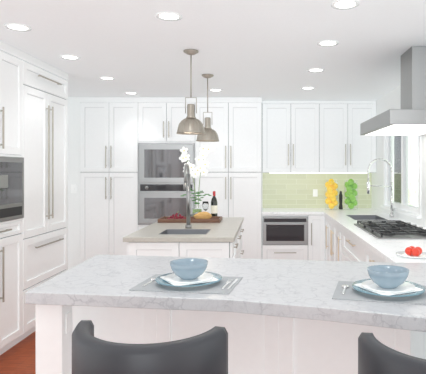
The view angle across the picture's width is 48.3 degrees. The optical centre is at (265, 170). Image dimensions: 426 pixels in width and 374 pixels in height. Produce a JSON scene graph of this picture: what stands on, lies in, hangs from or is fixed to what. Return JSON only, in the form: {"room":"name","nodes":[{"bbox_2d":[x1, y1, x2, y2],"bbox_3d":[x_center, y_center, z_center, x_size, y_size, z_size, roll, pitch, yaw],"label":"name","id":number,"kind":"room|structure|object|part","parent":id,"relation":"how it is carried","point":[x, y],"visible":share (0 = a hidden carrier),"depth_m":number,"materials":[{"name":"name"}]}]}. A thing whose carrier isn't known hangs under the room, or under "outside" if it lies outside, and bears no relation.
{"room":"kitchen","nodes":[
{"label":"kitchen","id":0,"kind":"room"},
{"bbox_2d":[0,41,23,157],"bbox_3d":[-2.353,-0.555,3.550,0.648,0.883,0.760,0,0,0],"label":"upper cabinet","id":1,"kind":"object","parent":0,"relation":"attached to","point":[11,58],"depth_m":3.77,"materials":[{"name":"grey wood"}]},
{"bbox_2d":[0,331,35,373],"bbox_3d":[-0.557,1.520,2.390,4.445,0.100,9.380,0,0,0],"label":"floor","id":2,"kind":"structure","parent":0,"point":[19,357],"depth_m":3.69,"materials":[{"name":"brown wood"}]},
{"bbox_2d":[0,218,23,354],"bbox_3d":[-2.353,0.931,3.550,0.648,1.077,0.760,0,0,0],"label":"base cabinet","id":3,"kind":"object","parent":2,"relation":"on","point":[11,231],"depth_m":3.77,"materials":[{"name":"grey wood"}]},
{"bbox_2d":[0,157,23,221],"bbox_3d":[-2.220,0.140,3.550,0.460,0.500,0.752,0,0,0],"label":"coffee machine","id":4,"kind":"object","parent":3,"relation":"in","point":[11,188],"visible":1,"depth_m":3.72,"materials":[{"name":"silver metal"}]},
{"bbox_2d":[24,53,67,337],"bbox_3d":[-2.353,0.237,4.375,0.648,2.466,0.890,0,0,0],"label":"refrigerator","id":5,"kind":"object","parent":2,"relation":"on","point":[34,135],"depth_m":4.31,"materials":[{"name":"grey wood"}]},
{"bbox_2d":[80,97,139,262],"bbox_3d":[-2.122,0.237,6.663,0.783,2.466,0.628,0,0,0],"label":"tall cabinet","id":6,"kind":"object","parent":2,"relation":"on","point":[114,131],"depth_m":6.36,"materials":[{"name":"grey wood"}]},
{"bbox_2d":[72,320,227,373],"bbox_3d":[-0.406,1.005,1.670,0.549,0.930,0.500,0,0,0],"label":"stool","id":7,"kind":"object","parent":2,"relation":"on","point":[206,352],"visible":1,"depth_m":1.47,"materials":[{"name":"black leather"}]},
{"bbox_2d":[140,97,199,228],"bbox_3d":[-1.345,0.237,6.663,0.897,2.466,0.628,0,0,0],"label":"tall cabinet","id":8,"kind":"object","parent":2,"relation":"on","point":[160,117],"depth_m":6.35,"materials":[{"name":"grey wood"}]},
{"bbox_2d":[138,143,194,224],"bbox_3d":[-1.345,0.175,6.343,0.763,1.110,0.052,0,0,0],"label":"double wall oven","id":9,"kind":"object","parent":8,"relation":"in","point":[161,191],"visible":0.75,"depth_m":6.32,"materials":[{"name":"silver metal"}]},
{"bbox_2d":[123,225,243,257],"bbox_3d":[-0.712,1.030,4.755,0.919,0.880,1.652,0,0,0],"label":"kitchen island","id":10,"kind":"object","parent":2,"relation":"on","point":[208,249],"depth_m":3.93,"materials":[{"name":"white wood"}]},
{"bbox_2d":[123,217,242,240],"bbox_3d":[-0.727,0.570,4.750,0.925,0.040,1.700,0,0,0],"label":"island countertop","id":11,"kind":"structure","parent":10,"relation":"on","point":[225,230],"depth_m":4.20,"materials":[{"name":"beige stone"}]},
{"bbox_2d":[163,229,210,232],"bbox_3d":[-0.727,0.659,4.255,0.415,0.222,0.350,0,0,0],"label":"sink","id":12,"kind":"object","parent":11,"relation":"in","point":[164,230],"depth_m":4.42,"materials":[{"name":"grey metal"}]},
{"bbox_2d":[158,216,221,222],"bbox_3d":[-0.820,0.529,5.130,0.660,0.040,0.300,0,0,0],"label":"wood tray","id":13,"kind":"object","parent":11,"relation":"on","point":[212,219],"visible":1,"depth_m":4.98,"materials":[{"name":"brown wood"}]},
{"bbox_2d":[167,211,185,218],"bbox_3d":[-0.977,0.485,5.117,0.209,0.102,0.146,0,0,0],"label":"bunch","id":14,"kind":"object","parent":13,"relation":"on","point":[177,217],"visible":0.69,"depth_m":5.11,"materials":[{"name":"red food"}]},
{"bbox_2d":[194,212,211,218],"bbox_3d":[-0.690,0.488,5.130,0.200,0.095,0.124,0,0,0],"label":"bread loaf","id":15,"kind":"object","parent":13,"relation":"on","point":[203,215],"visible":0.88,"depth_m":5.08,"materials":[{"name":"yellow food"}]},
{"bbox_2d":[183,163,197,227],"bbox_3d":[-0.715,0.238,4.437,0.123,0.622,0.226,0,0,0],"label":"island faucet","id":16,"kind":"object","parent":11,"relation":"on","point":[186,184],"visible":1,"depth_m":4.50,"materials":[{"name":"silver metal"}]},
{"bbox_2d":[179,144,215,215],"bbox_3d":[-0.790,0.118,5.474,0.421,0.863,0.360,0,0,0],"label":"orchid plant","id":17,"kind":"object","parent":11,"relation":"on","point":[201,163],"visible":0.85,"depth_m":5.40,"materials":[{"name":"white plant"}]},
{"bbox_2d":[202,201,208,211],"bbox_3d":[-0.690,0.449,5.360,0.074,0.200,0.074,0,0,0],"label":"wine glass","id":18,"kind":"object","parent":11,"relation":"on","point":[205,204],"visible":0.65,"depth_m":5.33,"materials":[{"name":"white"}]},
{"bbox_2d":[211,191,217,215],"bbox_3d":[-0.600,0.391,5.440,0.078,0.316,0.078,0,0,0],"label":"wine bottle","id":19,"kind":"object","parent":11,"relation":"on","point":[214,208],"visible":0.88,"depth_m":5.41,"materials":[{"name":"black glass"}]},
{"bbox_2d":[200,97,261,258],"bbox_3d":[-0.509,0.237,6.663,0.902,2.466,0.628,0,0,0],"label":"tall cabinet","id":20,"kind":"object","parent":2,"relation":"on","point":[234,170],"depth_m":6.36,"materials":[{"name":"grey wood"}]},
{"bbox_2d":[228,371,252,373],"bbox_3d":[-0.159,1.038,2.582,0.121,0.863,0.734,0,0,0],"label":"base cabinet","id":21,"kind":"object","parent":2,"relation":"on","point":[229,372],"depth_m":2.33,"materials":[{"name":"white wood"}]},
{"bbox_2d":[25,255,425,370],"bbox_3d":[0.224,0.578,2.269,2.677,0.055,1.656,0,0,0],"label":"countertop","id":22,"kind":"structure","parent":21,"relation":"on","point":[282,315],"depth_m":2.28,"materials":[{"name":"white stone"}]},
{"bbox_2d":[129,274,242,293],"bbox_3d":[-0.375,0.547,2.290,0.470,0.003,0.330,0,0,8],"label":"placemat","id":23,"kind":"object","parent":22,"relation":"on","point":[213,288],"visible":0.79,"depth_m":2.20,"materials":[{"name":"grey fabric"}]},
{"bbox_2d":[155,271,221,287],"bbox_3d":[-0.375,0.530,2.290,0.322,0.030,0.322,0,0,0],"label":"plate","id":24,"kind":"object","parent":23,"relation":"on","point":[174,280],"visible":0.77,"depth_m":2.25,"materials":[{"name":"white ceramic"}]},
{"bbox_2d":[170,258,207,279],"bbox_3d":[-0.375,0.482,2.290,0.186,0.080,0.186,0,0,0],"label":"bowl","id":25,"kind":"object","parent":24,"relation":"on","point":[189,268],"visible":1,"depth_m":2.24,"materials":[{"name":"blue ceramic"}]},
{"bbox_2d":[143,277,237,288],"bbox_3d":[-0.362,0.541,2.275,0.446,0.008,0.225,0,0,0],"label":"cutlery","id":26,"kind":"object","parent":23,"relation":"on","point":[224,286],"visible":0.88,"depth_m":2.29,"materials":[{"name":"white metal"}]},
{"bbox_2d":[332,281,425,304],"bbox_3d":[0.550,0.547,2.120,0.470,0.003,0.330,0,0,14],"label":"placemat","id":27,"kind":"object","parent":22,"relation":"on","point":[351,293],"visible":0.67,"depth_m":2.03,"materials":[{"name":"grey fabric"}]},
{"bbox_2d":[342,285,348,294],"bbox_3d":[0.558,0.541,2.128,0.436,0.008,0.213,0,0,14],"label":"cutlery","id":28,"kind":"object","parent":27,"relation":"on","point":[345,286],"visible":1,"depth_m":2.18,"materials":[{"name":"white metal"}]},
{"bbox_2d":[352,279,425,297],"bbox_3d":[0.550,0.530,2.120,0.321,0.030,0.321,0,0,0],"label":"plate","id":29,"kind":"object","parent":27,"relation":"on","point":[404,289],"visible":0.75,"depth_m":2.07,"materials":[{"name":"white ceramic"}]},
{"bbox_2d":[367,265,408,288],"bbox_3d":[0.550,0.482,2.120,0.186,0.080,0.186,0,0,0],"label":"bowl","id":30,"kind":"object","parent":29,"relation":"on","point":[388,276],"visible":1,"depth_m":2.07,"materials":[{"name":"blue ceramic"}]},
{"bbox_2d":[262,208,324,260],"bbox_3d":[0.373,1.010,6.644,0.848,0.920,0.667,0,0,0],"label":"base cabinet","id":31,"kind":"object","parent":2,"relation":"on","point":[314,249],"depth_m":6.35,"materials":[{"name":"white wood"}]},
{"bbox_3d":[0.260,0.807,6.560,0.613,0.375,0.500,0,0,0],"label":"microwave drawer","id":32,"kind":"part","parent":31,"relation":"part of","materials":[{"name":"silver metal"}]},
{"bbox_2d":[319,208,425,262],"bbox_3d":[1.165,1.009,4.904,0.795,0.922,4.147,0,0,0],"label":"countertop","id":33,"kind":"structure","parent":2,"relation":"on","point":[346,239],"depth_m":4.55,"materials":[{"name":"grey stone"}]},
{"bbox_2d":[324,179,338,208],"bbox_3d":[0.935,0.329,6.710,0.200,0.439,0.200,0,0,0],"label":"lemons","id":34,"kind":"object","parent":33,"relation":"on","point":[331,193],"visible":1,"depth_m":6.65,"materials":[{"name":"yellow food"}]},
{"bbox_2d":[339,191,342,208],"bbox_3d":[1.075,0.418,6.760,0.060,0.262,0.060,0,0,0],"label":"pepper mill","id":35,"kind":"object","parent":33,"relation":"on","point":[340,200],"visible":1,"depth_m":6.74,"materials":[{"name":"black wood"}]},
{"bbox_2d":[344,179,357,209],"bbox_3d":[1.210,0.329,6.690,0.200,0.439,0.200,0,0,0],"label":"limes","id":36,"kind":"object","parent":33,"relation":"on","point":[351,193],"visible":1,"depth_m":6.63,"materials":[{"name":"green food"}]},
{"bbox_2d":[366,158,394,216],"bbox_3d":[1.357,0.197,5.548,0.331,0.704,0.121,0,0,0],"label":"faucet","id":37,"kind":"object","parent":33,"relation":"on","point":[368,190],"visible":1,"depth_m":5.57,"materials":[{"name":"silver metal"}]},
{"bbox_2d":[354,220,425,238],"bbox_3d":[1.180,0.526,4.300,0.560,0.045,1.040,0,0,0],"label":"gas cooktop","id":38,"kind":"object","parent":33,"relation":"in","point":[388,229],"visible":1,"depth_m":4.12,"materials":[{"name":"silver metal"}]},
{"bbox_2d":[396,246,425,257],"bbox_3d":[0.950,0.518,3.020,0.222,0.061,0.222,0,0,0],"label":"plate","id":39,"kind":"object","parent":33,"relation":"on","point":[412,252],"visible":1,"depth_m":3.00,"materials":[{"name":"white ceramic"}]},
{"bbox_2d":[358,332,425,373],"bbox_3d":[0.575,1.005,1.510,0.538,0.930,0.499,0,0,0],"label":"stool","id":40,"kind":"object","parent":2,"relation":"on","point":[375,356],"visible":1,"depth_m":1.41,"materials":[{"name":"black leather"}]},
{"bbox_2d":[68,97,80,269],"bbox_3d":[-2.598,0.236,6.669,0.161,2.468,0.618,0,0,0],"label":"wall","id":41,"kind":"structure","parent":0,"point":[74,178],"depth_m":6.36,"materials":[{"name":"paint"}]},
{"bbox_2d":[71,184,76,192],"bbox_3d":[-2.595,0.240,6.348,0.080,0.120,0.019,0,0,0],"label":"switch plate","id":42,"kind":"object","parent":41,"relation":"attached to","point":[73,188],"visible":1,"depth_m":6.34,"materials":[{"name":"white plastic"}]},
{"bbox_2d":[0,0,425,100],"bbox_3d":[-0.557,-1.050,2.390,4.445,0.100,9.380,0,0,0],"label":"ceiling","id":43,"kind":"structure","parent":0,"point":[268,50],"depth_m":3.71,"materials":[{"name":"paint"}]},
{"bbox_2d":[4,23,31,30],"bbox_3d":[-1.722,-0.997,3.264,0.170,0.005,0.170,0,0,0],"label":"recessed light","id":44,"kind":"object","parent":43,"relation":"in","point":[15,27],"visible":0.96,"depth_m":3.26,"materials":[{"name":"white ceramic"}]},
{"bbox_2d":[60,55,79,59],"bbox_3d":[-1.719,-0.997,4.123,0.170,0.005,0.170,0,0,0],"label":"recessed light","id":45,"kind":"object","parent":43,"relation":"in","point":[70,57],"visible":1,"depth_m":4.13,"materials":[{"name":"white ceramic"}]},
{"bbox_2d":[99,77,114,79],"bbox_3d":[-1.710,-0.997,5.054,0.170,0.005,0.170,0,0,0],"label":"recessed light","id":46,"kind":"object","parent":43,"relation":"in","point":[107,78],"visible":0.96,"depth_m":5.06,"materials":[{"name":"white ceramic"}]},
{"bbox_2d":[124,92,137,94],"bbox_3d":[-1.731,-0.997,6.026,0.170,0.005,0.170,0,0,0],"label":"recessed light","id":47,"kind":"object","parent":43,"relation":"in","point":[132,93],"visible":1,"depth_m":6.04,"materials":[{"name":"white ceramic"}]},
{"bbox_2d":[155,12,181,20],"bbox_3d":[-0.626,-0.997,3.032,0.170,0.005,0.170,0,0,0],"label":"recessed light","id":48,"kind":"object","parent":43,"relation":"in","point":[168,16],"visible":0.96,"depth_m":3.03,"materials":[{"name":"white ceramic"}]},
{"bbox_2d":[176,49,205,134],"bbox_3d":[-0.624,-0.654,3.910,0.244,0.690,0.244,0,0,0],"label":"pendant light","id":49,"kind":"object","parent":43,"relation":"hanging from","point":[190,124],"visible":0.98,"depth_m":3.87,"materials":[{"name":"silver metal"}]},
{"bbox_2d":[196,74,218,141],"bbox_3d":[-0.607,-0.654,4.890,0.244,0.690,0.244,0,0,0],"label":"pendant light","id":50,"kind":"object","parent":43,"relation":"hanging from","point":[211,135],"visible":0.94,"depth_m":4.85,"materials":[{"name":"silver metal"}]},
{"bbox_2d":[209,89,222,91],"bbox_3d":[-0.621,-0.997,5.802,0.170,0.005,0.170,0,0,0],"label":"recessed light","id":51,"kind":"object","parent":43,"relation":"in","point":[216,90],"visible":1,"depth_m":5.82,"materials":[{"name":"white ceramic"}]},
{"bbox_2d":[301,87,314,89],"bbox_3d":[0.506,-0.997,5.663,0.170,0.005,0.170,0,0,0],"label":"recessed light","id":52,"kind":"object","parent":43,"relation":"in","point":[307,88],"visible":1,"depth_m":5.67,"materials":[{"name":"white ceramic"}]},
{"bbox_2d":[307,68,324,71],"bbox_3d":[0.495,-0.997,4.653,0.170,0.005,0.170,0,0,0],"label":"recessed light","id":53,"kind":"object","parent":43,"relation":"in","point":[315,70],"visible":1,"depth_m":4.66,"materials":[{"name":"white ceramic"}]},
{"bbox_2d":[317,40,338,46],"bbox_3d":[0.484,-0.997,3.672,0.170,0.005,0.170,0,0,0],"label":"recessed light","id":54,"kind":"object","parent":43,"relation":"in","point":[326,43],"visible":0.98,"depth_m":3.67,"materials":[{"name":"white ceramic"}]},
{"bbox_2d":[331,0,358,9],"bbox_3d":[0.473,-0.997,2.814,0.170,0.005,0.170,0,0,0],"label":"recessed light","id":55,"kind":"object","parent":43,"relation":"in","point":[343,4],"visible":1,"depth_m":2.81,"materials":[{"name":"white ceramic"}]},
{"bbox_2d":[262,173,262,208],"bbox_3d":[-0.557,0.235,7.030,4.245,2.470,0.100,0,0,0],"label":"wall","id":56,"kind":"structure","parent":0,"point":[262,190],"depth_m":6.98,"materials":[{"name":"paint"}]},
{"bbox_2d":[262,101,325,172],"bbox_3d":[0.383,-0.485,6.813,0.869,1.021,0.328,0,0,0],"label":"upper cabinet","id":57,"kind":"object","parent":56,"relation":"attached to","point":[312,137],"depth_m":6.66,"materials":[{"name":"grey wood"}]},
{"bbox_2d":[263,173,370,207],"bbox_3d":[0.756,0.287,6.973,1.614,0.524,0.011,0,0,0],"label":"backsplash","id":58,"kind":"structure","parent":56,"relation":"attached to","point":[287,190],"depth_m":6.97,"materials":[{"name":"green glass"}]},
{"bbox_2d":[313,189,317,196],"bbox_3d":[0.730,0.325,6.964,0.070,0.110,0.006,0,0,0],"label":"outlet","id":59,"kind":"object","parent":58,"relation":"attached to","point":[315,192],"visible":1,"depth_m":6.96,"materials":[{"name":"white plastic"}]},
{"bbox_2d":[326,101,375,172],"bbox_3d":[1.127,-0.485,6.813,0.869,1.021,0.328,0,0,0],"label":"upper cabinet","id":60,"kind":"object","parent":56,"relation":"attached to","point":[347,151],"depth_m":6.66,"materials":[{"name":"grey wood"}]},
{"bbox_2d":[371,85,425,226],"bbox_3d":[1.625,0.235,2.390,0.120,2.470,9.380,0,0,0],"label":"wall","id":61,"kind":"structure","parent":0,"point":[389,100],"depth_m":6.16,"materials":[{"name":"paint"}]},
{"bbox_2d":[360,46,425,134],"bbox_3d":[1.254,-0.676,4.160,0.616,0.642,1.120,0,0,0],"label":"range hood","id":62,"kind":"object","parent":61,"relation":"attached to","point":[408,117],"visible":1,"depth_m":3.75,"materials":[{"name":"silver metal"}]},
{"bbox_2d":[380,135,421,218],"bbox_3d":[1.585,-0.120,5.480,0.140,1.200,1.500,0,0,0],"label":"east window","id":63,"kind":"structure","parent":61,"relation":"in","point":[404,155],"depth_m":5.45,"materials":[{"name":"white"}]}
]}

